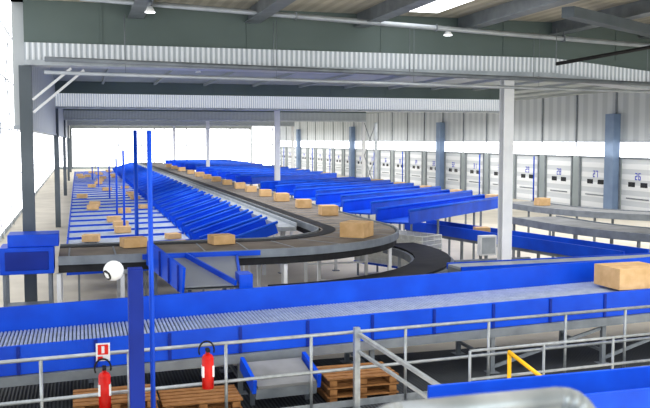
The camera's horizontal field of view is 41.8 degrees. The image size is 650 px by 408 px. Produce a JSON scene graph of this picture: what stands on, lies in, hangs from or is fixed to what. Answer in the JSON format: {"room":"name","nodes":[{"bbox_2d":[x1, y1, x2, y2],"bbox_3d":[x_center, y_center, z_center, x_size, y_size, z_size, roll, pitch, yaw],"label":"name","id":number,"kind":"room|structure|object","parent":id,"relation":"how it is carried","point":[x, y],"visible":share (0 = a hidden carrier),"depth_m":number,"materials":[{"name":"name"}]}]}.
{"room":"parcel sorting warehouse","nodes":[
{"label":"parcel sorting warehouse","id":0,"kind":"room"},
{"bbox_2d":[0,0,53,240],"bbox_3d":[-19.872,-6.068,56.622,0.410,12.000,136.400,-1,4,-16],"label":"wall","id":1,"kind":"structure","parent":0,"point":[10,146],"depth_m":41.26,"materials":[{"name":"white paint"}]},
{"bbox_2d":[10,0,69,137],"bbox_3d":[-17.831,-8.317,57.046,0.300,7.580,136.400,-1,4,-16],"label":"wall","id":2,"kind":"structure","parent":0,"point":[44,119],"depth_m":21.35,"materials":[{"name":"metal"}]},
{"bbox_2d":[59,126,273,168],"bbox_3d":[-22.884,-11.439,126.617,33.700,12.200,0.370,-1,4,-16],"label":"wall","id":3,"kind":"structure","parent":0,"point":[101,146],"depth_m":126.60,"materials":[{"name":"white paint"}]},
{"bbox_2d":[0,169,649,369],"bbox_3d":[-3.884,-0.333,61.700,33.700,0.200,136.900,-1,4,-16],"label":"floor","id":4,"kind":"structure","parent":0,"point":[92,286],"depth_m":26.82,"materials":[{"name":"concrete"}]},
{"bbox_2d":[0,230,59,306],"bbox_3d":[-5.838,1.756,16.905,1.095,2.360,0.820,-1,4,-16],"label":"tall cabinet","id":5,"kind":"object","parent":4,"relation":"on","point":[25,252],"visible":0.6,"depth_m":16.52,"materials":[{"name":"metal"}]},
{"bbox_2d":[91,130,155,407],"bbox_3d":[-10.017,-0.959,39.045,0.688,4.449,57.822,-1,4,-16],"label":"pole","id":6,"kind":"object","parent":4,"relation":"on","point":[149,132],"visible":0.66,"depth_m":11.40,"materials":[{"name":"metal"}]},
{"bbox_2d":[103,261,144,407],"bbox_3d":[-2.571,2.046,11.059,0.573,2.658,0.340,-1,4,-16],"label":"post","id":7,"kind":"object","parent":4,"relation":"on","point":[113,270],"visible":1,"depth_m":10.97,"materials":[{"name":"metal"}]},
{"bbox_2d":[66,162,277,300],"bbox_3d":[-12.963,-0.820,53.361,5.551,2.023,65.330,-1,4,-16],"label":"chute","id":8,"kind":"object","parent":4,"relation":"on","point":[195,214],"visible":0.64,"depth_m":32.44,"materials":[{"name":"blue paint"}]},
{"bbox_2d":[142,241,260,294],"bbox_3d":[-2.244,1.863,16.500,2.400,2.206,1.862,-1,4,-16],"label":"slide","id":9,"kind":"object","parent":4,"relation":"on","point":[189,272],"visible":0.68,"depth_m":16.27,"materials":[{"name":"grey metal"}]},
{"bbox_2d":[138,163,296,283],"bbox_3d":[-10.275,-0.905,55.310,0.600,1.900,66.200,-1,4,-16],"label":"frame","id":10,"kind":"object","parent":4,"relation":"on","point":[283,225],"visible":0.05,"depth_m":28.28,"materials":[{"name":"metal"}]},
{"bbox_2d":[57,162,398,302],"bbox_3d":[-11.183,-0.688,52.218,8.570,1.930,71.850,-1,4,-16],"label":"conveyor","id":11,"kind":"object","parent":4,"relation":"on","point":[320,240],"visible":0.49,"depth_m":19.03,"materials":[{"name":"grey metal"}]},
{"bbox_2d":[76,161,649,289],"bbox_3d":[-5.509,-1.401,52.121,18.894,1.166,75.621,-1,4,-16],"label":"cartons","id":12,"kind":"object","parent":11,"relation":"on","point":[636,274],"visible":0.79,"depth_m":20.21,"materials":[{"name":"cardboard"}]},
{"bbox_2d":[18,65,620,301],"bbox_3d":[-4.861,-3.809,68.567,31.120,5.700,98.640,-1,4,-16],"label":"steel column","id":13,"kind":"structure","parent":4,"relation":"on","point":[506,104],"depth_m":20.60,"materials":[{"name":"grey metal"}]},
{"bbox_2d":[70,125,250,128],"bbox_3d":[-21.775,-10.753,114.185,24.000,1.299,0.600,-1,4,-16],"label":"beam","id":14,"kind":"structure","parent":13,"relation":"on","point":[71,126],"depth_m":113.70,"materials":[{"name":"metal"}]},
{"bbox_2d":[67,120,294,125],"bbox_3d":[-14.970,-8.990,90.768,24.000,1.299,0.600,-1,4,-16],"label":"beam","id":15,"kind":"structure","parent":13,"relation":"on","point":[69,122],"depth_m":90.14,"materials":[{"name":"metal"}]},
{"bbox_2d":[63,109,366,121],"bbox_3d":[-8.165,-7.227,67.350,24.000,1.299,0.600,-1,4,-16],"label":"beam","id":16,"kind":"structure","parent":13,"relation":"on","point":[69,114],"depth_m":66.83,"materials":[{"name":"metal"}]},
{"bbox_2d":[55,81,499,112],"bbox_3d":[-1.361,-5.463,43.932,24.000,1.299,0.600,-1,4,-16],"label":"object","id":17,"kind":"structure","parent":13,"relation":"on","point":[78,94],"depth_m":43.27,"materials":[{"name":"metal"}]},
{"bbox_2d":[23,0,649,89],"bbox_3d":[8.806,-3.574,21.501,31.000,1.699,0.600,-1,4,-16],"label":"beam","id":18,"kind":"structure","parent":13,"relation":"on","point":[51,28],"depth_m":18.62,"materials":[{"name":"metal"}]},
{"bbox_2d":[145,0,154,12],"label":"ceiling lamp","id":19,"kind":"object","parent":18,"relation":"hanging from","point":[149,9],"depth_m":15.27,"materials":[{"name":"white paint"}]},
{"bbox_2d":[444,31,451,35],"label":"ceiling lamp","id":20,"kind":"object","parent":18,"relation":"hanging from","point":[447,33],"depth_m":18.61,"materials":[{"name":"white paint"}]},
{"bbox_2d":[0,335,649,407],"bbox_3d":[1.244,3.088,14.846,16.700,0.012,3.500,-1,4,-16],"label":"floor","id":21,"kind":"structure","parent":4,"relation":"on","point":[449,371],"depth_m":15.29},
{"bbox_2d":[73,361,398,407],"bbox_3d":[-1.309,2.991,13.310,5.110,0.433,0.893,-2,5,-20],"label":"pallet stack","id":22,"kind":"object","parent":21,"relation":"on","point":[373,381],"visible":0.77,"depth_m":13.25,"materials":[{"name":"brown wood"}]},
{"bbox_2d":[240,352,321,405],"bbox_3d":[-0.723,2.837,13.611,1.110,0.698,0.872,-2,5,-20],"label":"conveyor belt","id":23,"kind":"object","parent":21,"relation":"on","point":[294,385],"visible":0.94,"depth_m":13.41,"materials":[{"name":"grey metal"}]},
{"bbox_2d":[0,257,649,394],"bbox_3d":[1.284,2.131,15.542,16.227,1.816,1.630,-1,4,-16],"label":"conveyor","id":24,"kind":"object","parent":21,"relation":"on","point":[63,328],"visible":0.88,"depth_m":15.04,"materials":[{"name":"blue metal"}]},
{"bbox_2d":[0,305,649,407],"bbox_3d":[1.136,2.571,13.622,11.976,1.228,0.151,-2,5,-21],"label":"walkway railing","id":25,"kind":"object","parent":21,"relation":"on","point":[406,396],"visible":0.66,"depth_m":13.23,"materials":[{"name":"grey metal"}]},
{"bbox_2d":[94,358,111,407],"bbox_3d":[-3.090,2.480,11.833,0.241,0.701,0.200,-1,4,-16],"label":"fire extinguisher","id":26,"kind":"object","parent":25,"relation":"attached to","point":[104,378],"visible":1,"depth_m":11.76,"materials":[{"name":"red metal"}]},
{"bbox_2d":[96,343,109,360],"bbox_3d":[-3.086,2.054,11.813,0.190,0.250,0.053,-1,4,-16],"label":"sign","id":27,"kind":"object","parent":25,"relation":"attached to","point":[102,349],"visible":1,"depth_m":11.79,"materials":[{"name":"white paint"}]},
{"bbox_2d":[198,340,214,389],"bbox_3d":[-1.702,2.291,12.183,0.241,0.701,0.200,-1,4,-16],"label":"fire extinguisher","id":28,"kind":"object","parent":25,"relation":"attached to","point":[207,367],"visible":1,"depth_m":12.11,"materials":[{"name":"red metal"}]},
{"bbox_2d":[165,159,497,258],"bbox_3d":[-4.393,-1.345,59.021,7.757,2.219,70.457,-1,4,-16],"label":"chute","id":29,"kind":"object","parent":4,"relation":"on","point":[403,203],"visible":0.74,"depth_m":34.70,"materials":[{"name":"paint"}]},
{"bbox_2d":[268,242,453,285],"bbox_3d":[1.523,2.056,20.311,2.821,1.250,8.854,2,5,23],"label":"track","id":30,"kind":"object","parent":4,"relation":"on","point":[422,259],"visible":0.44,"depth_m":20.70,"materials":[{"name":"black rubber"}]},
{"bbox_2d":[354,251,408,274],"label":"basket","id":31,"kind":"object","parent":4,"relation":"on","point":[377,259],"depth_m":25.82,"materials":[{"name":"white metal"}]},
{"bbox_2d":[397,230,441,250],"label":"basket","id":32,"kind":"object","parent":4,"relation":"on","point":[429,239],"depth_m":25.30,"materials":[{"name":"white metal"}]},
{"bbox_2d":[312,148,534,200],"bbox_3d":[11.948,-2.290,65.710,0.220,3.100,130.620,-1,4,-16],"label":"poles","id":33,"kind":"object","parent":4,"relation":"on","point":[312,148],"depth_m":65.63,"materials":[{"name":"metal"}]},
{"bbox_2d":[379,387,594,407],"bbox_3d":[0.885,2.448,0.363,3.600,3.464,5.050,-1,4,-16],"label":"handrail","id":34,"kind":"object","parent":4,"relation":"on","point":[550,397],"visible":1,"depth_m":2.47,"materials":[{"name":"grey metal"}]},
{"bbox_2d":[477,235,496,258],"bbox_3d":[4.473,1.648,23.557,0.500,1.575,0.255,-1,4,-16],"label":"control box","id":35,"kind":"object","parent":4,"relation":"on","point":[486,244],"visible":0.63,"depth_m":23.41,"materials":[{"name":"paint"}]},
{"bbox_2d":[454,257,530,261],"bbox_3d":[-0.455,2.165,19.193,15.279,1.200,2.487,-3,5,-32],"label":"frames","id":36,"kind":"object","parent":4,"relation":"on","point":[467,260],"visible":0.02,"depth_m":23.20,"materials":[{"name":"grey metal"}]},
{"bbox_2d":[353,327,649,407],"bbox_3d":[3.408,2.553,13.242,5.855,1.320,1.660,-1,4,-16],"label":"stair railing","id":37,"kind":"object","parent":4,"relation":"on","point":[357,335],"visible":0.75,"depth_m":13.14,"materials":[{"name":"grey metal"}]},
{"bbox_2d":[507,350,540,377],"bbox_3d":[2.957,2.766,12.666,0.162,0.982,1.042,-1,4,-16],"label":"rail","id":38,"kind":"object","parent":4,"relation":"on","point":[510,354],"visible":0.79,"depth_m":12.89,"materials":[{"name":"yellow metal"}]},
{"bbox_2d":[405,220,649,259],"bbox_3d":[5.472,1.572,25.409,0.960,1.450,9.448,-2,5,-29],"label":"conveyor","id":39,"kind":"object","parent":4,"relation":"on","point":[554,246],"visible":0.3,"depth_m":24.07,"materials":[{"name":"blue metal"}]},
{"bbox_2d":[427,366,649,407],"bbox_3d":[4.009,2.844,11.381,5.307,1.020,1.000,-1,4,-16],"label":"conveyor","id":40,"kind":"object","parent":4,"relation":"on","point":[629,387],"visible":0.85,"depth_m":11.39,"materials":[{"name":"blue metal"}]},
{"bbox_2d":[447,253,649,271],"bbox_3d":[5.843,1.997,19.833,6.252,1.440,0.760,-1,5,-17],"label":"conveyor","id":41,"kind":"object","parent":4,"relation":"on","point":[491,264],"visible":0.16,"depth_m":19.36,"materials":[{"name":"metal"}]},
{"bbox_2d":[512,215,649,257],"bbox_3d":[11.547,1.559,24.381,13.414,1.630,4.858,2,5,29],"label":"conveyor","id":42,"kind":"object","parent":4,"relation":"on","point":[561,224],"visible":0.85,"depth_m":25.62,"materials":[{"name":"grey metal"}]},
{"bbox_2d":[512,200,649,241],"bbox_3d":[12.925,0.981,32.725,13.767,1.530,5.068,2,5,29],"label":"conveyor","id":43,"kind":"object","parent":4,"relation":"on","point":[556,209],"visible":0.84,"depth_m":32.65,"materials":[{"name":"grey metal"}]},
{"bbox_2d":[12,0,649,113],"bbox_3d":[-3.884,-9.991,60.973,33.700,5.230,136.900,-1,4,-16],"label":"roof","id":44,"kind":"structure","parent":0,"point":[440,8],"depth_m":19.64,"materials":[{"name":"grey metal"}]},
{"bbox_2d":[44,0,649,92],"bbox_3d":[2.090,-3.311,18.087,15.394,1.695,1.639,-1,4,-16],"label":"roof beams","id":45,"kind":"structure","parent":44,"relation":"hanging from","point":[641,46],"depth_m":18.24,"materials":[{"name":"light steel"},{"name":"grey steel"}]},
{"bbox_2d":[32,0,649,113],"bbox_3d":[-3.575,-6.288,61.341,29.176,2.268,136.400,-1,4,-16],"label":"roof beams","id":46,"kind":"structure","parent":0,"point":[621,17],"depth_m":17.48,"materials":[{"name":"grey metal"}]},
{"bbox_2d":[280,92,649,209],"bbox_3d":[12.144,-4.375,66.097,0.300,7.200,136.482,-1,4,-16],"label":"wall","id":47,"kind":"structure","parent":0,"point":[573,126],"depth_m":60.82,"materials":[{"name":"grey metal"}]},
{"bbox_2d":[281,147,649,210],"bbox_3d":[11.861,-2.403,67.137,0.090,3.110,133.380,-1,4,-16],"label":"door","id":48,"kind":"structure","parent":47,"relation":"in","point":[635,184],"depth_m":59.86,"materials":[{"name":"grey metal"}]}
]}

